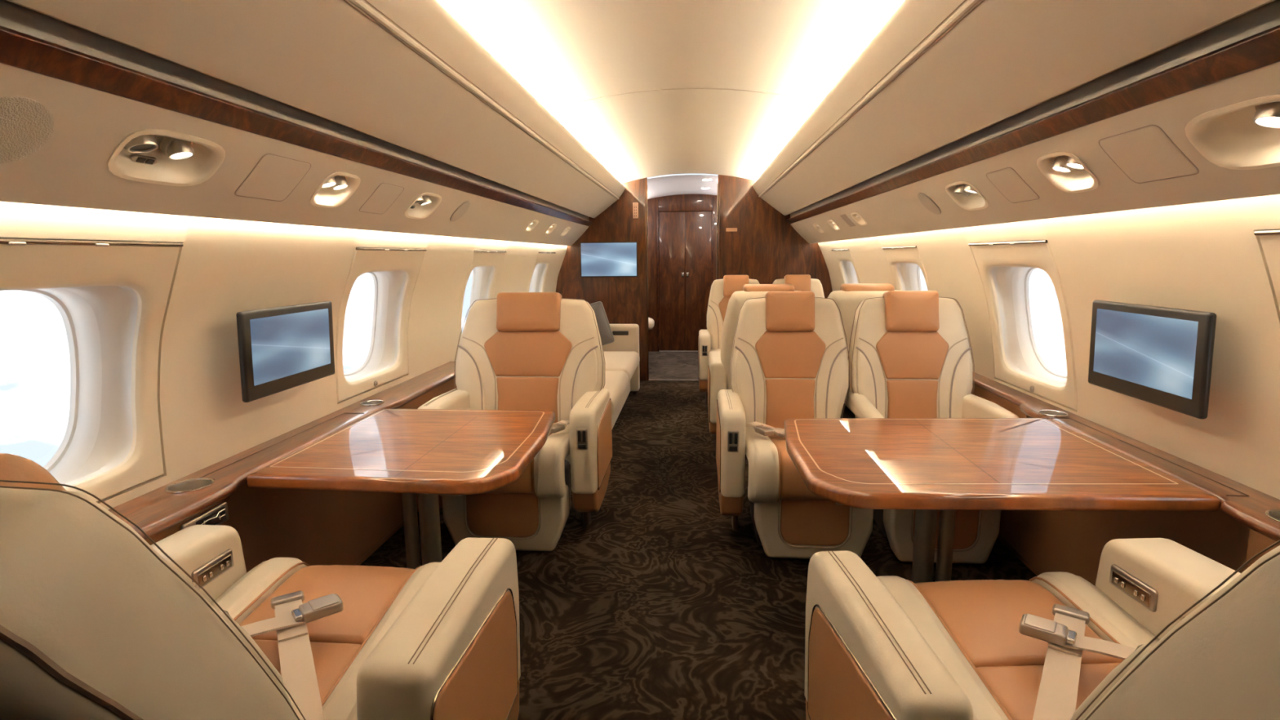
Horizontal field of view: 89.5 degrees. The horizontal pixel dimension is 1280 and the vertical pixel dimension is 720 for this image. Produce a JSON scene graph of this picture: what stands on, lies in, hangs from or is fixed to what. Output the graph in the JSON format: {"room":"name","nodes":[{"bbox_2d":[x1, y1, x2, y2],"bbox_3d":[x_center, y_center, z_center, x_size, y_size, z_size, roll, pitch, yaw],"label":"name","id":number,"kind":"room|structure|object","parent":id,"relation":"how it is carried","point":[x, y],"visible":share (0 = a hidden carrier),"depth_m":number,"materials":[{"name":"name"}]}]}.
{"room":"aircraft cabin","nodes":[
{"label":"aircraft cabin","id":0,"kind":"room"},
{"bbox_2d":[0,201,567,510],"bbox_3d":[-1.072,0.095,2.616,0.152,1.400,7.440,0,9,5],"label":"wall","id":1,"kind":"structure","parent":0,"point":[224,268],"depth_m":1.85,"materials":[{"name":"beige plastic"}]},
{"bbox_2d":[0,237,183,502],"bbox_3d":[-1.235,0.041,1.300,0.238,0.658,0.664,0,9,5],"label":"window","id":2,"kind":"structure","parent":1,"relation":"in","point":[110,297],"depth_m":1.50,"materials":[{"name":"beige plastic"}]},
{"bbox_2d":[108,361,455,539],"bbox_3d":[-1.114,0.311,1.791,0.180,0.032,3.640,0,9,5],"label":"ledge","id":3,"kind":"object","parent":1,"relation":"attached to","point":[157,510],"visible":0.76,"depth_m":1.83,"materials":[{"name":"brown wood"}]},
{"bbox_2d":[164,477,213,493],"bbox_3d":[-1.145,0.349,1.647,0.103,0.067,0.103,0,9,5],"label":"cup holder","id":4,"kind":"object","parent":3,"relation":"in","point":[193,484],"visible":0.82,"depth_m":1.67,"materials":[{"name":"silver metal"}]},
{"bbox_2d":[360,400,384,405],"bbox_3d":[-1.062,0.201,2.566,0.090,0.067,0.090,0,9,5],"label":"cup holder","id":5,"kind":"object","parent":3,"relation":"in","point":[371,402],"visible":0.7,"depth_m":2.59,"materials":[{"name":"silver metal"}]},
{"bbox_2d":[235,301,334,402],"bbox_3d":[-1.106,-0.041,1.982,0.104,0.252,0.445,0,9,5],"label":"wall monitor","id":6,"kind":"object","parent":1,"relation":"attached to","point":[283,348],"visible":1,"depth_m":1.93,"materials":[{"name":"black plastic"}]},
{"bbox_2d":[0,62,589,245],"bbox_3d":[-0.883,-0.610,2.486,0.199,0.226,7.438,0,9,5],"label":"panel","id":7,"kind":"object","parent":1,"relation":"attached to","point":[71,170],"visible":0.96,"depth_m":1.44,"materials":[{"name":"beige plastic"}]},
{"bbox_2d":[0,96,53,164],"bbox_3d":[-0.990,-0.357,1.006,0.096,0.097,0.132,0,9,5],"label":"speaker","id":8,"kind":"object","parent":7,"relation":"attached to","point":[26,125],"visible":1,"depth_m":1.02},
{"bbox_2d":[106,128,225,186],"bbox_3d":[-0.962,-0.418,1.319,0.097,0.111,0.260,0,9,5],"label":"vent unit","id":9,"kind":"object","parent":7,"relation":"attached to","point":[153,156],"visible":0.91,"depth_m":1.33,"materials":[{"name":"beige plastic"}]},
{"bbox_2d":[129,154,157,164],"bbox_3d":[-1.004,-0.406,1.307,0.015,0.015,0.063,0,9,5],"label":"switch","id":10,"kind":"object","parent":9,"relation":"attached to","point":[135,159],"depth_m":1.30,"materials":[{"name":"black plastic"}]},
{"bbox_2d":[163,136,194,159],"bbox_3d":[-0.965,-0.447,1.347,0.056,0.056,0.048,0,9,5],"label":"lamp","id":11,"kind":"object","parent":9,"relation":"attached to","point":[174,148],"depth_m":1.33,"materials":[{"name":"white"}]},
{"bbox_2d":[234,153,311,201],"bbox_3d":[-0.934,-0.463,1.651,0.097,0.099,0.198,0,9,5],"label":"access hatch","id":12,"kind":"object","parent":7,"relation":"attached to","point":[273,178],"visible":1,"depth_m":1.64,"materials":[{"name":"beige plastic"}]},
{"bbox_2d":[310,171,360,208],"bbox_3d":[-0.912,-0.513,1.930,0.100,0.109,0.186,0,9,5],"label":"light","id":13,"kind":"object","parent":7,"relation":"attached to","point":[337,188],"visible":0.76,"depth_m":1.96,"materials":[{"name":"beige plastic"}]},
{"bbox_2d":[359,182,404,214],"bbox_3d":[-0.888,-0.554,2.221,0.092,0.093,0.178,0,9,5],"label":"access hatch","id":14,"kind":"object","parent":7,"relation":"attached to","point":[384,195],"visible":1,"depth_m":2.21,"materials":[{"name":"beige plastic"}]},
{"bbox_2d":[404,192,441,219],"bbox_3d":[-0.859,-0.617,2.554,0.099,0.111,0.234,0,9,5],"label":"vent unit","id":15,"kind":"object","parent":7,"relation":"attached to","point":[425,203],"visible":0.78,"depth_m":2.59,"materials":[{"name":"beige plastic"}]},
{"bbox_2d":[419,195,431,205],"bbox_3d":[-0.862,-0.645,2.579,0.056,0.056,0.048,0,9,5],"label":"lamp","id":16,"kind":"object","parent":15,"relation":"attached to","point":[427,200],"depth_m":2.56,"materials":[{"name":"white"}]},
{"bbox_2d":[449,201,470,221],"bbox_3d":[-0.820,-0.676,2.938,0.086,0.089,0.120,0,9,5],"label":"speaker","id":17,"kind":"object","parent":7,"relation":"attached to","point":[462,209],"visible":1,"depth_m":2.93},
{"bbox_2d":[524,219,538,231],"bbox_3d":[-0.714,-0.894,4.246,0.076,0.093,0.180,0,9,5],"label":"light","id":18,"kind":"object","parent":7,"relation":"attached to","point":[533,224],"visible":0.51,"depth_m":4.30,"materials":[{"name":"beige plastic"}]},
{"bbox_2d":[545,223,556,234],"bbox_3d":[-0.665,-0.986,4.806,0.076,0.093,0.180,0,9,5],"label":"light","id":19,"kind":"object","parent":7,"relation":"attached to","point":[553,226],"visible":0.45,"depth_m":4.86,"materials":[{"name":"beige plastic"}]},
{"bbox_2d":[560,226,570,235],"bbox_3d":[-0.619,-1.074,5.347,0.076,0.093,0.180,0,9,5],"label":"light","id":20,"kind":"object","parent":7,"relation":"attached to","point":[565,232],"visible":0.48,"depth_m":5.40,"materials":[{"name":"beige plastic"}]},
{"bbox_2d":[222,482,418,573],"bbox_3d":[-1.055,0.409,3.179,0.012,0.601,6.350,0,9,5],"label":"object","id":21,"kind":"object","parent":1,"relation":"attached to","point":[313,527],"visible":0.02,"depth_m":2.24,"materials":[{"name":"brown wood"}]},
{"bbox_2d":[144,501,223,545],"bbox_3d":[-1.171,0.503,1.079,0.131,0.121,1.170,0,9,5],"label":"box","id":22,"kind":"object","parent":21,"relation":"attached to","point":[175,528],"visible":0.02,"depth_m":1.48,"materials":[{"name":"brown wood"}]},
{"bbox_2d":[180,501,228,529],"bbox_3d":[-1.059,0.396,1.576,0.013,0.050,0.150,0,9,3],"label":"switch panel","id":23,"kind":"object","parent":22,"relation":"attached to","point":[217,515],"visible":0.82,"depth_m":1.59,"materials":[{"name":"silver metal"}]},
{"bbox_2d":[396,377,457,408],"bbox_3d":[-1.007,0.176,3.102,0.118,0.121,0.960,0,9,5],"label":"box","id":24,"kind":"object","parent":21,"relation":"attached to","point":[417,402],"visible":0.08,"depth_m":2.97,"materials":[{"name":"brown wood"}]},
{"bbox_2d":[335,246,426,402],"bbox_3d":[-1.116,-0.187,2.707,0.238,0.658,0.664,0,9,5],"label":"window","id":25,"kind":"structure","parent":1,"relation":"in","point":[394,272],"depth_m":2.86,"materials":[{"name":"beige plastic"}]},
{"bbox_2d":[458,249,506,345],"bbox_3d":[-1.010,-0.391,3.971,0.238,0.658,0.664,0,9,5],"label":"window","id":26,"kind":"structure","parent":1,"relation":"in","point":[486,265],"depth_m":4.12,"materials":[{"name":"beige plastic"}]},
{"bbox_2d":[527,251,555,292],"bbox_3d":[-0.885,-0.631,5.461,0.238,0.658,0.664,0,9,5],"label":"window","id":27,"kind":"structure","parent":1,"relation":"in","point":[538,278],"depth_m":5.65,"materials":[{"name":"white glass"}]},
{"bbox_2d":[436,0,904,183],"bbox_3d":[0.155,-0.860,2.359,2.365,0.557,7.440,0,9,5],"label":"ceiling","id":28,"kind":"structure","parent":0,"point":[562,52],"depth_m":2.48,"materials":[{"name":"beige plastic"}]},
{"bbox_2d":[6,0,625,217],"bbox_3d":[-0.602,-0.891,2.416,0.316,0.287,7.438,0,9,5],"label":"panel","id":29,"kind":"object","parent":28,"relation":"attached to","point":[407,74],"visible":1,"depth_m":1.62,"materials":[{"name":"beige plastic"}]},
{"bbox_2d":[552,88,816,109],"bbox_3d":[0.193,-1.198,2.941,1.201,0.075,0.003,0,9,5],"label":"trim","id":30,"kind":"structure","parent":28,"relation":"attached to","point":[678,88],"depth_m":2.93,"materials":[{"name":"beige"}]},
{"bbox_2d":[752,0,1275,215],"bbox_3d":[0.887,-0.884,2.292,0.316,0.287,7.438,0,9,5],"label":"panel","id":31,"kind":"object","parent":28,"relation":"attached to","point":[938,73],"visible":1,"depth_m":1.66,"materials":[{"name":"beige plastic"}]},
{"bbox_2d":[658,211,685,346],"bbox_3d":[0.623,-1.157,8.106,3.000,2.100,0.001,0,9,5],"label":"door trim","id":32,"kind":"structure","parent":0,"point":[662,211],"depth_m":8.06,"materials":[{"name":"brown wood"}]},
{"bbox_2d":[648,351,698,379],"bbox_3d":[0.550,0.037,7.298,3.000,0.001,2.060,0,9,5],"label":"floor","id":33,"kind":"structure","parent":0,"point":[662,365],"depth_m":7.13,"materials":[{"name":"stone"}]},
{"bbox_2d":[647,194,717,351],"bbox_3d":[0.554,-1.077,8.058,1.280,2.000,0.050,0,9,5],"label":"door frame","id":34,"kind":"structure","parent":0,"point":[652,203],"depth_m":7.95,"materials":[{"name":"brown wood"}]},
{"bbox_2d":[648,317,654,329],"bbox_3d":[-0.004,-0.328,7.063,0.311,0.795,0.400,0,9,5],"label":"handle","id":35,"kind":"object","parent":34,"relation":"attached to","point":[651,322],"visible":0.16,"depth_m":6.89,"materials":[{"name":"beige metal"}]},
{"bbox_2d":[657,210,659,351],"bbox_3d":[0.226,-0.971,8.073,0.020,1.750,0.030,0,9,5],"label":"trim","id":36,"kind":"structure","parent":34,"relation":"attached to","point":[658,346],"depth_m":8.06,"materials":[{"name":"brown wood"}]},
{"bbox_2d":[658,211,684,351],"bbox_3d":[0.400,-0.968,8.066,0.324,1.725,0.046,0,9,5],"label":"door","id":37,"kind":"structure","parent":34,"relation":"in","point":[671,224],"depth_m":8.06,"materials":[{"name":"brown wood"}]},
{"bbox_2d":[658,351,697,351],"bbox_3d":[0.570,-0.112,8.188,0.680,0.012,0.020,0,9,5],"label":"trim","id":38,"kind":"structure","parent":34,"relation":"attached to","point":[659,351],"depth_m":8.19,"materials":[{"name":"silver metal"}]},
{"bbox_2d":[684,211,711,351],"bbox_3d":[0.726,-0.967,8.038,0.324,1.725,0.046,0,9,5],"label":"door","id":39,"kind":"structure","parent":34,"relation":"in","point":[698,251],"depth_m":8.02,"materials":[{"name":"brown wood"}]},
{"bbox_2d":[711,209,713,285],"bbox_3d":[0.896,-0.968,8.017,0.020,1.750,0.030,0,9,5],"label":"trim","id":40,"kind":"structure","parent":34,"relation":"attached to","point":[712,268],"depth_m":7.94,"materials":[{"name":"brown wood"}]},
{"bbox_2d":[647,174,717,199],"bbox_3d":[0.464,-1.831,6.999,1.300,0.104,1.970,0,9,5],"label":"ceiling","id":41,"kind":"structure","parent":0,"point":[662,186],"depth_m":6.84,"materials":[{"name":"white plastic"}]},
{"bbox_2d":[555,174,832,380],"bbox_3d":[0.459,-0.760,6.151,2.840,1.940,0.040,0,9,5],"label":"wall","id":42,"kind":"structure","parent":0,"point":[764,247],"depth_m":6.06,"materials":[{"name":"brown wood"}]},
{"bbox_2d":[0,0,589,220],"bbox_3d":[-0.753,-0.752,2.451,0.080,0.076,7.438,0,9,5],"label":"trim","id":43,"kind":"structure","parent":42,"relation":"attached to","point":[13,16],"depth_m":1.29,"materials":[{"name":"grey"}]},
{"bbox_2d":[0,25,592,226],"bbox_3d":[-0.785,-0.697,2.463,0.054,0.044,7.438,0,9,5],"label":"trim","id":44,"kind":"structure","parent":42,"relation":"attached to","point":[19,50],"depth_m":1.27,"materials":[{"name":"brown wood"}]},
{"bbox_2d":[580,241,637,276],"bbox_3d":[-0.295,-0.955,6.131,0.545,0.327,0.029,0,9,5],"label":"television","id":45,"kind":"object","parent":42,"relation":"attached to","point":[606,259],"visible":1,"depth_m":6.12,"materials":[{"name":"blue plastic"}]},
{"bbox_2d":[632,202,638,217],"bbox_3d":[-0.043,-1.405,6.064,0.050,0.144,0.007,0,9,5],"label":"placard","id":46,"kind":"object","parent":42,"relation":"attached to","point":[635,205],"visible":1,"depth_m":6.06,"materials":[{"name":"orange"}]},
{"bbox_2d":[644,177,648,380],"bbox_3d":[0.064,-0.756,6.179,0.022,1.940,0.060,0,9,5],"label":"trim","id":47,"kind":"structure","parent":42,"relation":"attached to","point":[646,179],"depth_m":6.14,"materials":[{"name":"brown wood"}]},
{"bbox_2d":[648,379,698,381],"bbox_3d":[0.409,0.197,6.289,0.690,0.008,0.020,0,9,5],"label":"trim","id":48,"kind":"structure","parent":42,"relation":"attached to","point":[649,380],"depth_m":6.28,"materials":[{"name":"silver metal"}]},
{"bbox_2d":[715,195,717,279],"bbox_3d":[0.724,-0.714,6.101,0.006,1.850,0.006,0,9,5],"label":"trim","id":49,"kind":"structure","parent":42,"relation":"attached to","point":[717,196],"depth_m":6.02,"materials":[{"name":"brown wood"}]},
{"bbox_2d":[716,174,719,279],"bbox_3d":[0.739,-0.753,6.123,0.022,1.940,0.060,0,9,5],"label":"trim","id":50,"kind":"structure","parent":42,"relation":"attached to","point":[718,175],"depth_m":6.01,"materials":[{"name":"brown wood"}]},
{"bbox_2d":[725,227,737,231],"bbox_3d":[0.855,-1.215,6.020,0.103,0.031,0.004,0,9,5],"label":"placard","id":51,"kind":"object","parent":42,"relation":"attached to","point":[727,229],"visible":1,"depth_m":6.02,"materials":[{"name":"brown"}]},
{"bbox_2d":[790,0,1279,217],"bbox_3d":[1.040,-0.744,2.302,0.080,0.076,7.438,0,9,5],"label":"trim","id":52,"kind":"structure","parent":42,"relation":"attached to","point":[1265,17],"depth_m":1.36,"materials":[{"name":"grey"}]},
{"bbox_2d":[360,380,1036,719],"bbox_3d":[0.157,0.792,2.625,3.000,0.001,7.440,0,9,5],"label":"floor","id":53,"kind":"structure","parent":0,"point":[655,608],"depth_m":2.34,"materials":[{"name":"carpet"}]},
{"bbox_2d":[0,453,520,719],"bbox_3d":[-0.698,0.538,1.097,0.792,1.022,1.075,0,9,5],"label":"seat","id":54,"kind":"object","parent":53,"relation":"on","point":[99,621],"visible":1,"depth_m":0.82,"materials":[{"name":"beige leather"}]},
{"bbox_2d":[253,639,360,702],"bbox_3d":[-0.720,0.630,1.185,0.329,0.078,0.292,0,9,5],"label":"seat cushion","id":55,"kind":"object","parent":54,"relation":"on","point":[334,660],"depth_m":1.26,"materials":[{"name":"orange leather"}]},
{"bbox_2d":[239,564,414,644],"bbox_3d":[-0.695,0.615,1.486,0.302,0.198,0.307,0,9,5],"label":"seat cushion","id":56,"kind":"object","parent":54,"relation":"on","point":[367,593],"depth_m":1.45,"materials":[{"name":"orange leather"}]},
{"bbox_2d":[246,408,555,568],"bbox_3d":[-0.661,0.561,2.107,0.712,0.636,0.789,0,9,5],"label":"table","id":57,"kind":"object","parent":53,"relation":"on","point":[428,453],"visible":0.94,"depth_m":1.93,"materials":[{"name":"brown wood"}]},
{"bbox_2d":[417,292,612,551],"bbox_3d":[-0.537,0.241,2.852,0.761,1.049,0.733,0,9,5],"label":"seat","id":58,"kind":"object","parent":53,"relation":"on","point":[538,351],"visible":0.69,"depth_m":2.97,"materials":[{"name":"beige leather"}]},
{"bbox_2d":[484,459,533,493],"bbox_3d":[-0.551,0.422,2.680,0.300,0.198,0.307,0,9,5],"label":"seat cushion","id":59,"kind":"object","parent":58,"relation":"on","point":[524,484],"depth_m":2.53,"materials":[{"name":"orange leather"}]},
{"bbox_2d":[564,324,639,464],"bbox_3d":[-0.471,0.036,4.874,0.823,0.770,2.480,0,9,5],"label":"sofa","id":60,"kind":"object","parent":53,"relation":"on","point":[622,358],"visible":0.14,"depth_m":5.18,"materials":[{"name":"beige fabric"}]},
{"bbox_2d":[589,301,614,345],"bbox_3d":[-0.438,-0.275,5.420,0.428,0.421,0.181,-4,10,-21],"label":"cushion","id":61,"kind":"object","parent":60,"relation":"on","point":[606,333],"visible":0.32,"depth_m":5.42,"materials":[{"name":"grey fabric"}]},
{"bbox_2d":[603,370,628,414],"bbox_3d":[-0.463,0.199,4.213,0.695,0.148,0.950,0,9,5],"label":"seat cushion","id":62,"kind":"object","parent":60,"relation":"on","point":[616,382],"depth_m":4.19,"materials":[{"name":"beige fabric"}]},
{"bbox_2d":[603,351,639,382],"bbox_3d":[-0.384,0.047,5.153,0.695,0.148,0.940,0,9,5],"label":"seat cushion","id":63,"kind":"object","parent":60,"relation":"on","point":[627,362],"depth_m":5.02,"materials":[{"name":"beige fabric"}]},
{"bbox_2d":[697,275,759,404],"bbox_3d":[0.748,-0.148,5.202,0.551,1.049,0.733,0,9,5],"label":"seat","id":64,"kind":"object","parent":53,"relation":"on","point":[722,290],"visible":0.34,"depth_m":5.34,"materials":[{"name":"beige leather"}]},
{"bbox_2d":[707,284,800,434],"bbox_3d":[0.717,0.050,3.970,0.589,1.049,0.733,0,9,5],"label":"seat","id":65,"kind":"object","parent":53,"relation":"on","point":[719,362],"visible":0.28,"depth_m":3.68,"materials":[{"name":"beige leather"}]},
{"bbox_2d":[715,291,873,559],"bbox_3d":[0.632,0.246,2.755,0.590,1.049,0.733,0,9,5],"label":"seat","id":66,"kind":"object","parent":53,"relation":"on","point":[788,360],"visible":0.76,"depth_m":2.87,"materials":[{"name":"beige leather"}]},
{"bbox_2d":[768,434,785,439],"bbox_3d":[0.671,0.347,2.870,0.243,0.078,0.292,0,9,5],"label":"seat cushion","id":67,"kind":"object","parent":66,"relation":"on","point":[773,437],"depth_m":2.75,"materials":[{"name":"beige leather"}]},
{"bbox_2d":[772,438,829,501],"bbox_3d":[0.647,0.427,2.580,0.216,0.198,0.307,0,9,5],"label":"seat cushion","id":68,"kind":"object","parent":66,"relation":"on","point":[789,486],"depth_m":2.44,"materials":[{"name":"orange leather"}]},
{"bbox_2d":[772,274,824,298],"bbox_3d":[1.312,-0.156,5.153,0.556,1.029,0.733,0,9,5],"label":"seat","id":69,"kind":"object","parent":53,"relation":"on","point":[803,282],"visible":0.05,"depth_m":5.30,"materials":[{"name":"beige leather"}]},
{"bbox_2d":[827,283,895,417],"bbox_3d":[1.282,0.043,3.921,0.542,1.029,0.733,0,9,5],"label":"seat","id":70,"kind":"object","parent":53,"relation":"on","point":[849,296],"visible":0.04,"depth_m":3.53,"materials":[{"name":"beige leather"}]},
{"bbox_2d":[844,290,1018,564],"bbox_3d":[1.196,0.239,2.706,0.543,1.029,0.733,0,9,5],"label":"seat","id":71,"kind":"object","parent":53,"relation":"on","point":[909,353],"visible":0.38,"depth_m":2.84,"materials":[{"name":"beige leather"}]},
{"bbox_2d":[783,417,1220,583],"bbox_3d":[0.897,0.573,1.904,0.920,0.649,0.773,0,9,5],"label":"table","id":72,"kind":"object","parent":53,"relation":"on","point":[927,466],"visible":0.92,"depth_m":1.70,"materials":[{"name":"brown wood"}]},
{"bbox_2d":[804,537,1279,719],"bbox_3d":[0.764,0.540,1.001,0.801,1.022,1.075,-1,9,-2],"label":"seat","id":73,"kind":"object","parent":53,"relation":"on","point":[1166,630],"visible":1,"depth_m":1.14,"materials":[{"name":"beige leather"}]},
{"bbox_2d":[915,579,1123,667],"bbox_3d":[0.774,0.618,1.389,0.302,0.198,0.307,-1,9,-2],"label":"seat cushion","id":74,"kind":"object","parent":73,"relation":"on","point":[982,618],"depth_m":1.35,"materials":[{"name":"orange leather"}]},
{"bbox_2d":[976,662,1119,719],"bbox_3d":[0.783,0.633,1.088,0.329,0.078,0.292,-1,9,-2],"label":"seat cushion","id":75,"kind":"object","parent":73,"relation":"on","point":[1013,688],"depth_m":1.16,"materials":[{"name":"orange leather"}]},
{"bbox_2d":[817,194,1279,499],"bbox_3d":[1.435,0.107,2.407,0.206,1.400,7.440,0,9,5],"label":"wall","id":76,"kind":"structure","parent":0,"point":[1206,256],"depth_m":1.68,"materials":[{"name":"beige plastic"}]},
{"bbox_2d":[831,248,860,284],"bbox_3d":[1.738,-0.627,5.241,0.259,0.674,0.664,0,9,5],"label":"window","id":77,"kind":"structure","parent":76,"relation":"in","point":[847,269],"depth_m":5.41,"materials":[{"name":"beige plastic"}]},
{"bbox_2d":[882,245,930,290],"bbox_3d":[1.613,-0.387,3.751,0.259,0.674,0.664,0,9,5],"label":"window","id":78,"kind":"structure","parent":76,"relation":"in","point":[905,263],"depth_m":3.90,"materials":[{"name":"beige plastic"}]},
{"bbox_2d":[968,239,1077,410],"bbox_3d":[1.507,-0.183,2.486,0.259,0.674,0.664,0,9,5],"label":"window","id":79,"kind":"structure","parent":76,"relation":"in","point":[1006,268],"depth_m":2.64,"materials":[{"name":"beige plastic"}]},
{"bbox_2d":[996,507,1249,586],"bbox_3d":[1.538,0.415,2.962,0.012,0.614,6.350,0,9,5],"label":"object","id":80,"kind":"object","parent":76,"relation":"attached to","point":[1073,542],"visible":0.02,"depth_m":2.07,"materials":[{"name":"brown wood"}]},
{"bbox_2d":[970,384,1031,417],"bbox_3d":[1.505,0.178,2.870,0.064,0.121,0.960,0,9,5],"label":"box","id":81,"kind":"object","parent":80,"relation":"attached to","point":[979,392],"visible":0.02,"depth_m":2.68,"materials":[{"name":"brown wood"}]},
{"bbox_2d":[1245,528,1279,568],"bbox_3d":[1.317,0.505,0.845,0.098,0.121,1.120,0,9,5],"label":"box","id":82,"kind":"object","parent":80,"relation":"attached to","point":[1257,542],"visible":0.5,"depth_m":1.38,"materials":[{"name":"brown wood"}]},
{"bbox_2d":[972,371,1279,541],"bbox_3d":[1.494,0.093,2.923,0.148,0.032,6.370,0,9,5],"label":"ledge","id":83,"kind":"object","parent":76,"relation":"attached to","point":[1246,505],"visible":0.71,"depth_m":1.70,"materials":[{"name":"brown wood"}]},
{"bbox_2d":[1037,409,1068,417],"bbox_3d":[1.438,0.216,2.252,0.090,0.067,0.090,0,9,5],"label":"cup holder","id":84,"kind":"object","parent":83,"relation":"in","point":[1053,413],"visible":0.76,"depth_m":2.27,"materials":[{"name":"silver metal"}]},
{"bbox_2d":[1265,509,1279,522],"bbox_3d":[1.369,0.362,1.351,0.095,0.067,0.095,0,9,5],"label":"cup holder","id":85,"kind":"object","parent":83,"relation":"in","point":[1274,514],"visible":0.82,"depth_m":1.39,"materials":[{"name":"silver metal"}]},
{"bbox_2d":[1088,299,1216,418],"bbox_3d":[1.375,-0.019,1.711,0.104,0.252,0.445,0,9,5],"label":"wall monitor","id":86,"kind":"object","parent":76,"relation":"attached to","point":[1162,357],"visible":1,"depth_m":1.66,"materials":[{"name":"black plastic"}]},
{"bbox_2d":[1253,228,1279,311],"bbox_3d":[1.388,0.045,1.080,0.259,0.674,0.664,0,9,5],"label":"window","id":87,"kind":"structure","parent":76,"relation":"in","point":[1269,239],"depth_m":1.34,"materials":[{"name":"beige plastic"}]},
{"label":"wall","id":88,"kind":"structure","parent":0,"visible":0},
{"bbox_2d":[786,25,1279,223],"bbox_3d":[1.073,-0.689,2.308,0.054,0.044,7.438,0,9,5],"label":"trim","id":89,"kind":"structure","parent":88,"relation":"attached to","point":[1262,49],"depth_m":1.33,"materials":[{"name":"brown wood"}]},
{"bbox_2d":[790,61,1279,243],"bbox_3d":[1.173,-0.600,2.314,0.199,0.226,7.438,0,9,5],"label":"panel","id":90,"kind":"object","parent":88,"relation":"attached to","point":[900,211],"visible":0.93,"depth_m":1.59,"materials":[{"name":"beige plastic"}]},
{"bbox_2d":[813,223,823,232],"bbox_3d":[1.379,-1.028,4.983,0.077,0.092,0.180,0,9,5],"label":"light","id":91,"kind":"object","parent":90,"relation":"attached to","point":[816,226],"visible":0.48,"depth_m":5.03,"materials":[{"name":"beige plastic"}]},
{"bbox_2d":[826,219,839,230],"bbox_3d":[1.335,-0.939,4.442,0.077,0.092,0.180,0,9,5],"label":"light","id":92,"kind":"object","parent":90,"relation":"attached to","point":[831,223],"visible":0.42,"depth_m":4.50,"materials":[{"name":"beige plastic"}]},
{"bbox_2d":[840,213,855,226],"bbox_3d":[1.293,-0.867,4.010,0.073,0.075,0.140,0,9,5],"label":"panel","id":93,"kind":"object","parent":90,"relation":"attached to","point":[846,220],"visible":1,"depth_m":4.00,"materials":[{"name":"beige plastic"}]},
{"bbox_2d":[850,212,866,225],"bbox_3d":[1.275,-0.830,3.753,0.077,0.092,0.180,0,9,5],"label":"light","id":94,"kind":"object","parent":90,"relation":"attached to","point":[855,215],"visible":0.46,"depth_m":3.80,"materials":[{"name":"beige plastic"}]},
{"bbox_2d":[917,192,941,214],"bbox_3d":[1.181,-0.638,2.634,0.087,0.088,0.120,0,9,5],"label":"speaker","id":95,"kind":"object","parent":90,"relation":"attached to","point":[926,201],"visible":1,"depth_m":2.62},
{"bbox_2d":[945,181,988,210],"bbox_3d":[1.155,-0.586,2.278,0.099,0.111,0.234,0,9,5],"label":"vent unit","id":96,"kind":"object","parent":90,"relation":"attached to","point":[966,196],"visible":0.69,"depth_m":2.31,"materials":[{"name":"beige plastic"}]},
{"bbox_2d":[964,184,977,194],"bbox_3d":[1.157,-0.605,2.241,0.056,0.055,0.048,0,9,5],"label":"lamp","id":97,"kind":"object","parent":96,"relation":"attached to","point":[967,188],"depth_m":2.24,"materials":[{"name":"white"}]},
{"bbox_2d":[986,167,1039,203],"bbox_3d":[1.126,-0.527,1.955,0.092,0.093,0.178,0,9,5],"label":"access hatch","id":98,"kind":"object","parent":90,"relation":"attached to","point":[1007,181],"visible":1,"depth_m":1.95,"materials":[{"name":"beige plastic"}]},
{"bbox_2d":[1036,151,1098,192],"bbox_3d":[1.100,-0.487,1.658,0.100,0.109,0.186,0,9,5],"label":"light","id":99,"kind":"object","parent":90,"relation":"attached to","point":[1064,170],"visible":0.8,"depth_m":1.68,"materials":[{"name":"beige plastic"}]},
{"bbox_2d":[1098,124,1199,183],"bbox_3d":[1.077,-0.434,1.374,0.098,0.099,0.198,0,9,5],"label":"access hatch","id":100,"kind":"object","parent":90,"relation":"attached to","point":[1147,154],"visible":1,"depth_m":1.36,"materials":[{"name":"beige plastic"}]},
{"bbox_2d":[1184,93,1279,169],"bbox_3d":[1.060,-0.394,1.103,0.106,0.120,0.270,0,9,5],"label":"light","id":101,"kind":"object","parent":90,"relation":"attached to","point":[1245,135],"visible":0.95,"depth_m":1.17,"materials":[{"name":"beige plastic"}]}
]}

